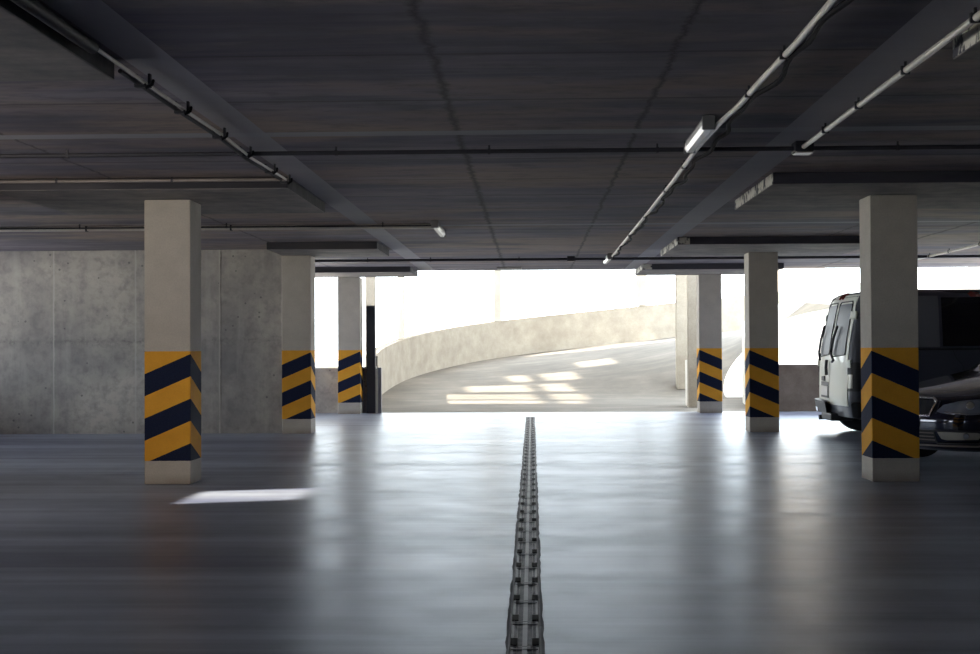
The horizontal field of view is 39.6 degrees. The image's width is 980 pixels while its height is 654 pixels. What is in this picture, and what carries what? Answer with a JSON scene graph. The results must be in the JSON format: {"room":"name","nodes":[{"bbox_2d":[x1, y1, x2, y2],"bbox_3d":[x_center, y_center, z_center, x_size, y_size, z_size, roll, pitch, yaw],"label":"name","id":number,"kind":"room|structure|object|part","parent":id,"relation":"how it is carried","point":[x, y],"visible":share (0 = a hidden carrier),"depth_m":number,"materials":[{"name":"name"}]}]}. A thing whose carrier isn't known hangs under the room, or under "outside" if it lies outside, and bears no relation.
{"room":"parking garage","nodes":[
{"label":"parking garage","id":0,"kind":"room"},
{"bbox_2d":[0,249,281,433],"bbox_3d":[-5.787,0.222,19.899,5.800,2.660,0.278,0,-1,2],"label":"wall","id":1,"kind":"structure","parent":0,"point":[72,322],"depth_m":19.76,"materials":[{"name":"concrete"}]},
{"bbox_2d":[0,411,979,653],"bbox_3d":[1.220,1.430,6.843,26.000,0.250,37.800,0,-1,2],"label":"floor","id":2,"kind":"structure","parent":0,"point":[661,532],"depth_m":8.50,"materials":[{"name":"concrete"}]},
{"bbox_2d":[0,0,113,80],"bbox_3d":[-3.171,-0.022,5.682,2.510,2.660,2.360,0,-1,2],"label":"beam","id":3,"kind":"structure","parent":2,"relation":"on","point":[30,49],"depth_m":6.28,"materials":[{"name":"concrete"}]},
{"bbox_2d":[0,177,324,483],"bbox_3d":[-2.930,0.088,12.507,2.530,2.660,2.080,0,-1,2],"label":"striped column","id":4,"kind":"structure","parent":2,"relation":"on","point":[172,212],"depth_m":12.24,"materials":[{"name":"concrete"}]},
{"bbox_2d":[267,242,388,433],"bbox_3d":[-2.248,0.192,19.153,1.510,2.660,1.550,0,-1,2],"label":"striped column","id":5,"kind":"structure","parent":2,"relation":"on","point":[298,258],"depth_m":19.54,"materials":[{"name":"concrete"}]},
{"bbox_2d":[315,266,417,413],"bbox_3d":[-2.660,0.288,24.918,2.600,2.660,1.950,0,-1,2],"label":"striped column","id":6,"kind":"structure","parent":2,"relation":"on","point":[350,289],"depth_m":25.49,"materials":[{"name":"concrete"}]},
{"bbox_2d":[366,306,375,412],"bbox_3d":[-2.251,0.613,25.796,0.180,2.035,0.170,0,-1,2],"label":"barrier post","id":7,"kind":"object","parent":2,"relation":"on","point":[370,310],"visible":1,"depth_m":25.72,"materials":[{"name":"black metal"}]},
{"bbox_2d":[377,368,381,412],"bbox_3d":[-2.091,1.200,25.836,0.070,0.860,0.150,0,-1,2],"label":"bollard","id":8,"kind":"object","parent":2,"relation":"on","point":[379,370],"visible":1,"depth_m":25.76,"materials":[{"name":"grey metal"}]},
{"bbox_2d":[505,417,544,653],"bbox_3d":[0.373,1.468,12.998,0.164,0.122,22.050,0,-1,2],"label":"channel","id":9,"kind":"object","parent":2,"relation":"in","point":[525,623],"visible":1,"depth_m":7.41,"materials":[{"name":"black metal"}]},
{"bbox_3d":[0.099,1.291,5.585,0.028,0.003,0.130,0,-1,2],"label":"locking plate","id":10,"kind":"part","parent":9,"relation":"part of","materials":[{"name":"black metal"}]},
{"bbox_3d":[0.114,1.299,6.084,0.028,0.003,0.130,0,-1,2],"label":"locking plate","id":11,"kind":"part","parent":9,"relation":"part of","materials":[{"name":"black metal"}]},
{"bbox_3d":[0.309,1.459,13.000,0.008,0.102,22.050,0,-1,2],"label":"rail","id":12,"kind":"part","parent":9,"relation":"part of","materials":[{"name":"metal"}]},
{"bbox_3d":[0.130,1.307,6.584,0.028,0.003,0.130,0,-1,2],"label":"locking plate","id":13,"kind":"part","parent":9,"relation":"part of","materials":[{"name":"black metal"}]},
{"bbox_3d":[0.145,1.315,7.084,0.028,0.003,0.130,0,-1,2],"label":"locking plate","id":14,"kind":"part","parent":9,"relation":"part of","materials":[{"name":"black metal"}]},
{"bbox_3d":[0.218,1.307,6.581,0.028,0.003,0.130,0,-1,2],"label":"locking plate","id":15,"kind":"part","parent":9,"relation":"part of","materials":[{"name":"black metal"}]},
{"bbox_3d":[0.202,1.299,6.082,0.028,0.003,0.130,0,-1,2],"label":"locking plate","id":16,"kind":"part","parent":9,"relation":"part of","materials":[{"name":"black metal"}]},
{"bbox_3d":[0.187,1.291,5.582,0.028,0.003,0.130,0,-1,2],"label":"locking plate","id":17,"kind":"part","parent":9,"relation":"part of","materials":[{"name":"black metal"}]},
{"bbox_3d":[0.437,1.458,12.996,0.008,0.102,22.050,0,-1,2],"label":"rail","id":18,"kind":"part","parent":9,"relation":"part of","materials":[{"name":"metal"}]},
{"bbox_2d":[635,263,783,412],"bbox_3d":[3.896,0.249,24.540,2.430,2.660,2.100,0,-1,2],"label":"striped column","id":19,"kind":"structure","parent":2,"relation":"on","point":[708,278],"depth_m":25.18,"materials":[{"name":"concrete"}]},
{"bbox_2d":[661,236,859,431],"bbox_3d":[3.825,0.159,19.016,2.630,2.660,2.350,0,-1,2],"label":"striped column","id":20,"kind":"structure","parent":2,"relation":"on","point":[760,254],"depth_m":19.38,"materials":[{"name":"concrete"}]},
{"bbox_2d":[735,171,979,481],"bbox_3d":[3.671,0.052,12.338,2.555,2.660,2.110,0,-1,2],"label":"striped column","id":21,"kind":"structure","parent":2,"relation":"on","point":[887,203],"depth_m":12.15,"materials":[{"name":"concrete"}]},
{"bbox_2d":[815,289,979,430],"bbox_3d":[7.158,0.483,18.731,5.082,1.970,2.074,0,-1,2],"label":"van","id":22,"kind":"object","parent":2,"relation":"on","point":[948,319],"visible":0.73,"depth_m":17.90,"materials":[{"name":"grey paint"}]},
{"bbox_3d":[4.706,0.892,19.133,0.027,0.130,0.462,0,-1,4],"label":"number plate","id":23,"kind":"part","parent":22,"relation":"part of","materials":[{"name":"white metal"}]},
{"bbox_3d":[4.669,0.560,18.894,0.050,0.217,0.074,0,-1,2],"label":"door handle","id":24,"kind":"part","parent":22,"relation":"part of","materials":[{"name":"black plastic"}]},
{"bbox_3d":[4.831,0.325,19.239,0.245,1.490,0.860,0,-1,5],"label":"door","id":25,"kind":"part","parent":22,"relation":"part of","materials":[{"name":"silver metal"}]},
{"bbox_3d":[4.804,0.311,18.375,0.245,1.490,0.860,0,-1,-1],"label":"door","id":26,"kind":"part","parent":22,"relation":"part of","materials":[{"name":"silver metal"}]},
{"bbox_2d":[847,362,860,391],"bbox_3d":[4.797,0.655,17.860,0.222,0.382,0.060,-1,-1,23],"label":"tail light","id":27,"kind":"object","parent":22,"relation":"attached to","point":[853,368],"depth_m":17.84,"materials":[{"name":"grey plastic"}]},
{"bbox_3d":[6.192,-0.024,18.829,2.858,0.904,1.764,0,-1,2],"label":"roof trim","id":28,"kind":"part","parent":22,"relation":"part of","materials":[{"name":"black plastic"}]},
{"bbox_2d":[839,291,979,299],"bbox_3d":[6.407,-0.423,18.760,2.857,0.090,1.581,0,-1,-25],"label":"roof","id":29,"kind":"object","parent":22,"relation":"attached to","point":[922,295],"depth_m":17.95,"materials":[{"name":"grey metal"}]},
{"bbox_3d":[5.468,-0.074,17.899,0.859,0.674,0.095,0,-1,2],"label":"panel","id":30,"kind":"part","parent":22,"relation":"part of","materials":[{"name":"grey metal"}]},
{"bbox_3d":[6.586,0.286,17.814,3.377,0.032,0.032,0,-1,2],"label":"belt trim","id":31,"kind":"part","parent":22,"relation":"part of","materials":[{"name":"black plastic"}]},
{"bbox_2d":[919,363,979,456],"bbox_3d":[6.272,0.697,14.685,4.621,1.420,2.080,0,-1,-22],"label":"parked car","id":32,"kind":"object","parent":2,"relation":"on","point":[949,405],"visible":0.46,"depth_m":13.42,"materials":[{"name":"black paint"}]},
{"bbox_2d":[919,399,940,416],"bbox_3d":[4.239,0.806,13.832,0.439,0.187,0.857,0,-1,2],"label":"grille","id":33,"kind":"object","parent":32,"relation":"attached to","point":[927,407],"depth_m":13.49,"materials":[{"name":"grey plastic"}]},
{"bbox_3d":[4.569,1.079,13.266,0.489,0.146,0.097,-1,-1,36],"label":"intake frame","id":34,"kind":"part","parent":32,"relation":"part of","materials":[{"name":"black plastic"}]},
{"bbox_2d":[938,432,979,439],"bbox_3d":[4.562,1.067,13.258,0.404,0.080,0.054,-1,-1,32],"label":"fog light","id":35,"kind":"object","parent":32,"relation":"on","point":[941,435],"depth_m":13.24,"materials":[{"name":"silver glass"}]},
{"bbox_3d":[4.649,0.841,13.218,0.468,0.031,0.064,-1,-1,25],"label":"lamp trim","id":36,"kind":"part","parent":32,"relation":"part of","materials":[{"name":"silver metal"}]},
{"bbox_2d":[966,401,974,409],"bbox_3d":[4.663,0.764,13.215,0.090,0.085,0.037,-1,-1,22],"label":"lamp","id":37,"kind":"object","parent":32,"relation":"on","point":[970,405],"depth_m":13.21,"materials":[{"name":"silver glass"}]},
{"bbox_2d":[953,23,979,59],"bbox_3d":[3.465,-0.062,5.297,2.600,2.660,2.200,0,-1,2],"label":"ceiling light","id":38,"kind":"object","parent":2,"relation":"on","point":[966,46],"depth_m":6.28,"materials":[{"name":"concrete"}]},
{"bbox_2d":[0,0,979,270],"bbox_3d":[1.196,-1.534,6.617,26.000,0.350,37.250,0,-1,2],"label":"ceiling","id":39,"kind":"structure","parent":0,"point":[278,75],"depth_m":8.48,"materials":[{"name":"concrete"}]},
{"bbox_2d":[10,0,98,53],"bbox_3d":[-1.884,-1.315,4.682,0.060,0.058,3.200,0,-1,2],"label":"conduit pipe","id":40,"kind":"object","parent":39,"relation":"attached to","point":[35,8],"visible":1,"depth_m":5.77,"materials":[{"name":"grey plastic"}]},
{"bbox_2d":[0,177,288,183],"bbox_3d":[-3.314,-1.235,11.470,3.280,0.045,0.035,0,-1,2],"label":"conduit pipe","id":41,"kind":"object","parent":39,"relation":"attached to","point":[171,179],"visible":0.99,"depth_m":11.45,"materials":[{"name":"grey plastic"}]},
{"bbox_2d":[134,73,154,89],"bbox_3d":[-1.821,-1.288,7.165,0.105,0.093,0.082,0,-1,2],"label":"bracket","id":42,"kind":"object","parent":39,"relation":"attached to","point":[151,81],"visible":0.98,"depth_m":7.17,"materials":[{"name":"black metal"}]},
{"bbox_3d":[-1.795,-1.300,7.181,0.012,0.070,0.030,0,-1,2],"label":"arm","id":43,"kind":"part","parent":42,"relation":"part of","materials":[{"name":"grey plastic"}]},
{"bbox_2d":[174,101,192,115],"bbox_3d":[-1.797,-1.276,7.965,0.105,0.093,0.082,0,-1,2],"label":"bracket","id":44,"kind":"object","parent":39,"relation":"attached to","point":[188,107],"visible":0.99,"depth_m":7.97,"materials":[{"name":"black metal"}]},
{"bbox_3d":[-1.771,-1.287,7.980,0.012,0.070,0.030,0,-1,2],"label":"arm","id":45,"kind":"part","parent":44,"relation":"part of","materials":[{"name":"grey plastic"}]},
{"bbox_2d":[98,48,286,179],"bbox_3d":[-1.765,-1.254,8.830,0.020,0.042,4.900,0,-1,2],"label":"conduit pipe","id":46,"kind":"object","parent":39,"relation":"attached to","point":[100,51],"visible":0.83,"depth_m":7.77,"materials":[{"name":"plastic"}]},
{"bbox_2d":[118,69,281,180],"bbox_3d":[-1.802,-1.250,9.082,0.024,0.046,4.400,0,-1,2],"label":"conduit pipe","id":47,"kind":"object","parent":39,"relation":"attached to","point":[126,75],"visible":0.89,"depth_m":8.30,"materials":[{"name":"grey plastic"}]},
{"bbox_2d":[0,222,430,229],"bbox_3d":[-4.575,-1.154,15.670,7.900,0.057,0.025,0,-1,2],"label":"conduit pipe","id":48,"kind":"object","parent":39,"relation":"attached to","point":[382,225],"visible":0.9,"depth_m":15.61,"materials":[{"name":"grey plastic"}]},
{"bbox_2d":[0,224,432,231],"bbox_3d":[-4.567,-1.149,15.920,7.900,0.067,0.070,0,-1,2],"label":"conduit pipe","id":49,"kind":"object","parent":39,"relation":"attached to","point":[414,227],"visible":0.51,"depth_m":15.85,"materials":[{"name":"plastic"}]},
{"bbox_2d":[212,128,228,140],"bbox_3d":[-1.767,-1.260,8.914,0.105,0.093,0.082,0,-1,2],"label":"bracket","id":50,"kind":"object","parent":39,"relation":"attached to","point":[225,134],"visible":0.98,"depth_m":8.91,"materials":[{"name":"black metal"}]},
{"bbox_2d":[239,146,253,158],"bbox_3d":[-1.742,-1.247,9.743,0.105,0.093,0.082,0,-1,2],"label":"bracket","id":51,"kind":"object","parent":39,"relation":"attached to","point":[251,153],"visible":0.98,"depth_m":9.75,"materials":[{"name":"black metal"}]},
{"bbox_2d":[265,164,277,174],"bbox_3d":[-1.713,-1.232,10.663,0.105,0.093,0.082,0,-1,2],"label":"bracket","id":52,"kind":"object","parent":39,"relation":"attached to","point":[275,171],"visible":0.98,"depth_m":10.66,"materials":[{"name":"black metal"}]},
{"bbox_2d":[280,174,292,184],"bbox_3d":[-1.693,-1.222,11.313,0.105,0.093,0.082,0,-1,2],"label":"bracket","id":53,"kind":"object","parent":39,"relation":"attached to","point":[290,181],"visible":0.98,"depth_m":11.31,"materials":[{"name":"black metal"}]},
{"bbox_2d":[431,220,445,236],"bbox_3d":[-0.603,-1.153,15.997,0.081,0.090,1.310,0,-1,2],"label":"ceiling lamp","id":54,"kind":"object","parent":39,"relation":"attached to","point":[435,224],"visible":1,"depth_m":15.63,"materials":[{"name":"grey plastic"}]},
{"bbox_2d":[433,224,444,236],"bbox_3d":[-0.603,-1.141,15.997,0.075,0.063,1.260,0,-1,2],"label":"diffuser","id":55,"kind":"object","parent":54,"relation":"attached to","point":[438,228],"depth_m":15.86,"materials":[{"name":"white plastic"}]},
{"bbox_2d":[0,141,979,158],"bbox_3d":[3.642,-1.290,9.634,17.300,0.064,0.040,0,-1,2],"label":"conduit pipe","id":56,"kind":"object","parent":39,"relation":"attached to","point":[898,146],"visible":1,"depth_m":9.74,"materials":[{"name":"grey plastic"}]},
{"bbox_2d":[497,267,521,269],"bbox_3d":[0.350,-1.050,24.471,0.440,0.030,0.500,0,-1,2],"label":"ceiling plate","id":57,"kind":"object","parent":39,"relation":"attached to","point":[498,268],"visible":1,"depth_m":24.23,"materials":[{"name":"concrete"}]},
{"bbox_2d":[567,256,574,261],"bbox_3d":[1.278,-1.076,21.491,0.120,0.084,0.100,0,-1,2],"label":"junction box","id":58,"kind":"object","parent":39,"relation":"attached to","point":[569,258],"visible":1,"depth_m":21.44,"materials":[{"name":"grey plastic"}]},
{"bbox_2d":[603,253,612,263],"bbox_3d":[1.860,-1.075,21.523,0.081,0.090,1.310,0,-1,2],"label":"ceiling lamp","id":59,"kind":"object","parent":39,"relation":"attached to","point":[609,257],"visible":0.88,"depth_m":20.99,"materials":[{"name":"grey plastic"}]},
{"bbox_2d":[603,256,610,263],"bbox_3d":[1.860,-1.064,21.523,0.075,0.063,1.260,0,-1,2],"label":"diffuser","id":60,"kind":"object","parent":59,"relation":"attached to","point":[608,258],"depth_m":21.24,"materials":[{"name":"white plastic"}]},
{"bbox_2d":[315,255,979,261],"bbox_3d":[4.707,-1.101,21.385,15.900,0.071,0.055,0,-1,2],"label":"conduit pipe","id":61,"kind":"object","parent":39,"relation":"attached to","point":[919,256],"visible":0.66,"depth_m":21.46,"materials":[{"name":"grey metal"}]},
{"bbox_2d":[684,115,714,153],"bbox_3d":[1.388,-1.275,9.058,0.081,0.090,1.060,0,-1,2],"label":"ceiling lamp","id":62,"kind":"object","parent":39,"relation":"attached to","point":[704,127],"visible":1,"depth_m":8.83,"materials":[{"name":"grey plastic"}]},
{"bbox_2d":[685,121,710,152],"bbox_3d":[1.388,-1.264,9.058,0.075,0.063,1.010,0,-1,2],"label":"diffuser","id":63,"kind":"object","parent":62,"relation":"attached to","point":[703,128],"depth_m":8.96,"materials":[{"name":"white plastic"}]},
{"bbox_2d":[612,0,838,256],"bbox_3d":[1.574,-1.239,12.079,0.099,0.065,18.200,0,-1,2],"label":"conduit pipe","id":64,"kind":"object","parent":39,"relation":"attached to","point":[784,54],"visible":0.94,"depth_m":7.37,"materials":[{"name":"plastic"}]},
{"bbox_2d":[613,0,853,256],"bbox_3d":[1.635,-1.214,11.976,0.134,0.048,18.003,0,-1,2],"label":"power cable","id":65,"kind":"object","parent":64,"relation":"hanging from","point":[844,3],"visible":0.97,"depth_m":7.43,"materials":[{"name":"black rubber"}]},
{"bbox_2d":[791,141,813,154],"bbox_3d":[2.223,-1.272,9.678,0.130,0.084,0.160,0,-1,2],"label":"junction box","id":66,"kind":"object","parent":39,"relation":"attached to","point":[798,150],"visible":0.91,"depth_m":9.60,"materials":[{"name":"grey plastic"}]},
{"bbox_3d":[2.223,-1.235,9.677,0.114,0.009,0.144,0,-1,2],"label":"lid","id":67,"kind":"part","parent":66,"relation":"part of","materials":[{"name":"grey plastic"}]},
{"bbox_2d":[801,7,979,148],"bbox_3d":[2.103,-1.336,6.270,0.046,0.067,6.620,0,-1,2],"label":"conduit pipe","id":68,"kind":"object","parent":39,"relation":"attached to","point":[974,17],"visible":1,"depth_m":6.96,"materials":[{"name":"plastic"}]},
{"bbox_2d":[918,243,979,259],"bbox_3d":[6.659,-1.218,14.973,0.045,0.067,14.300,0,-1,2],"label":"conduit pipe","id":69,"kind":"object","parent":39,"relation":"attached to","point":[978,244],"visible":0.86,"depth_m":20.07,"materials":[{"name":"metal"}]},
{"bbox_2d":[382,397,744,412],"bbox_3d":[3.324,1.794,29.536,14.000,0.238,7.700,0,-1,2],"label":"ramp landing","id":70,"kind":"object","parent":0,"point":[735,404],"visible":0.17,"depth_m":27.86,"materials":[{"name":"concrete"}]},
{"bbox_2d":[315,367,376,412],"bbox_3d":[-2.973,1.199,25.959,1.640,0.875,0.220,0,-1,2],"label":"wall","id":71,"kind":"structure","parent":70,"relation":"on","point":[326,378],"depth_m":25.87,"materials":[{"name":"concrete"}]},
{"bbox_2d":[382,303,829,407],"bbox_3d":[2.824,0.614,35.623,10.341,2.329,21.564,-1,-1,36],"label":"road","id":72,"kind":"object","parent":70,"relation":"on","point":[636,371],"visible":0.74,"depth_m":34.51,"materials":[{"name":"concrete"}]},
{"bbox_2d":[675,275,686,388],"bbox_3d":[4.641,-0.540,33.085,0.250,4.094,0.250,0,-1,2],"label":"pillar","id":73,"kind":"structure","parent":72,"relation":"on","point":[680,280],"depth_m":32.95,"materials":[{"name":"concrete"}]},
{"bbox_2d":[742,267,979,403],"bbox_3d":[8.316,0.007,32.838,4.117,3.568,12.822,-1,-1,43],"label":"parapet","id":74,"kind":"object","parent":72,"relation":"attached to","point":[799,335],"visible":0.2,"depth_m":35.52,"materials":[{"name":"white paint"}]},
{"bbox_2d":[685,360,686,405],"bbox_3d":[4.258,1.176,28.467,0.260,0.970,0.800,0,-1,2],"label":"wall","id":75,"kind":"structure","parent":70,"relation":"on","point":[685,360],"depth_m":28.69,"materials":[{"name":"white paint"}]},
{"bbox_2d":[686,275,696,407],"bbox_3d":[4.161,-0.508,27.896,0.240,4.320,0.240,0,-1,2],"label":"pillar","id":76,"kind":"structure","parent":70,"relation":"on","point":[690,279],"depth_m":27.77,"materials":[{"name":"concrete"}]},
{"bbox_2d":[779,364,819,410],"bbox_3d":[7.827,1.137,25.655,4.950,0.880,0.200,0,-1,2],"label":"wall","id":77,"kind":"structure","parent":70,"relation":"on","point":[798,383],"depth_m":25.62,"materials":[{"name":"concrete"}]},
{"label":"outside","id":78,"kind":"structure","parent":0,"visible":0},
{"bbox_2d":[315,357,742,396],"bbox_3d":[2.485,2.785,79.927,300.000,0.001,280.000,0,-1,2],"label":"ground","id":79,"kind":"structure","parent":78,"point":[733,384],"depth_m":73.83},
{"bbox_2d":[364,283,859,412],"bbox_3d":[2.435,0.281,36.831,22.141,3.809,8.938,1,-1,-45],"label":"parapet","id":80,"kind":"object","parent":79,"relation":"on","point":[400,360],"visible":0.38,"depth_m":41.48,"materials":[{"name":"concrete"}]},
{"bbox_2d":[365,277,375,336],"bbox_3d":[-2.520,-1.013,28.712,0.200,3.216,0.200,0,-1,2],"label":"pillar","id":81,"kind":"structure","parent":80,"relation":"on","point":[370,282],"depth_m":28.61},
{"bbox_2d":[398,277,403,338],"bbox_3d":[-2.348,-1.093,35.912,0.160,2.824,0.160,0,-1,2],"label":"pillar","id":82,"kind":"structure","parent":80,"relation":"on","point":[400,279],"depth_m":35.82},
{"bbox_2d":[487,270,501,321],"bbox_3d":[0.131,-1.506,40.765,0.300,2.680,0.300,1,-1,-43],"label":"pillar","id":83,"kind":"structure","parent":80,"relation":"on","point":[493,276],"depth_m":40.64,"materials":[{"name":"white concrete"}]},
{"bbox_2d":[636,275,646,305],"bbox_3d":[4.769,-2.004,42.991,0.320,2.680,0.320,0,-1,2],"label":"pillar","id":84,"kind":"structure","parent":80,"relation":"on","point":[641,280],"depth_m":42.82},
{"bbox_2d":[778,268,824,291],"bbox_3d":[13.339,-1.750,59.651,1.800,8.300,4.000,0,-1,2],"label":"building","id":85,"kind":"structure","parent":79,"relation":"on","point":[789,279],"depth_m":57.66,"materials":[{"name":"beige paint"}]}
]}

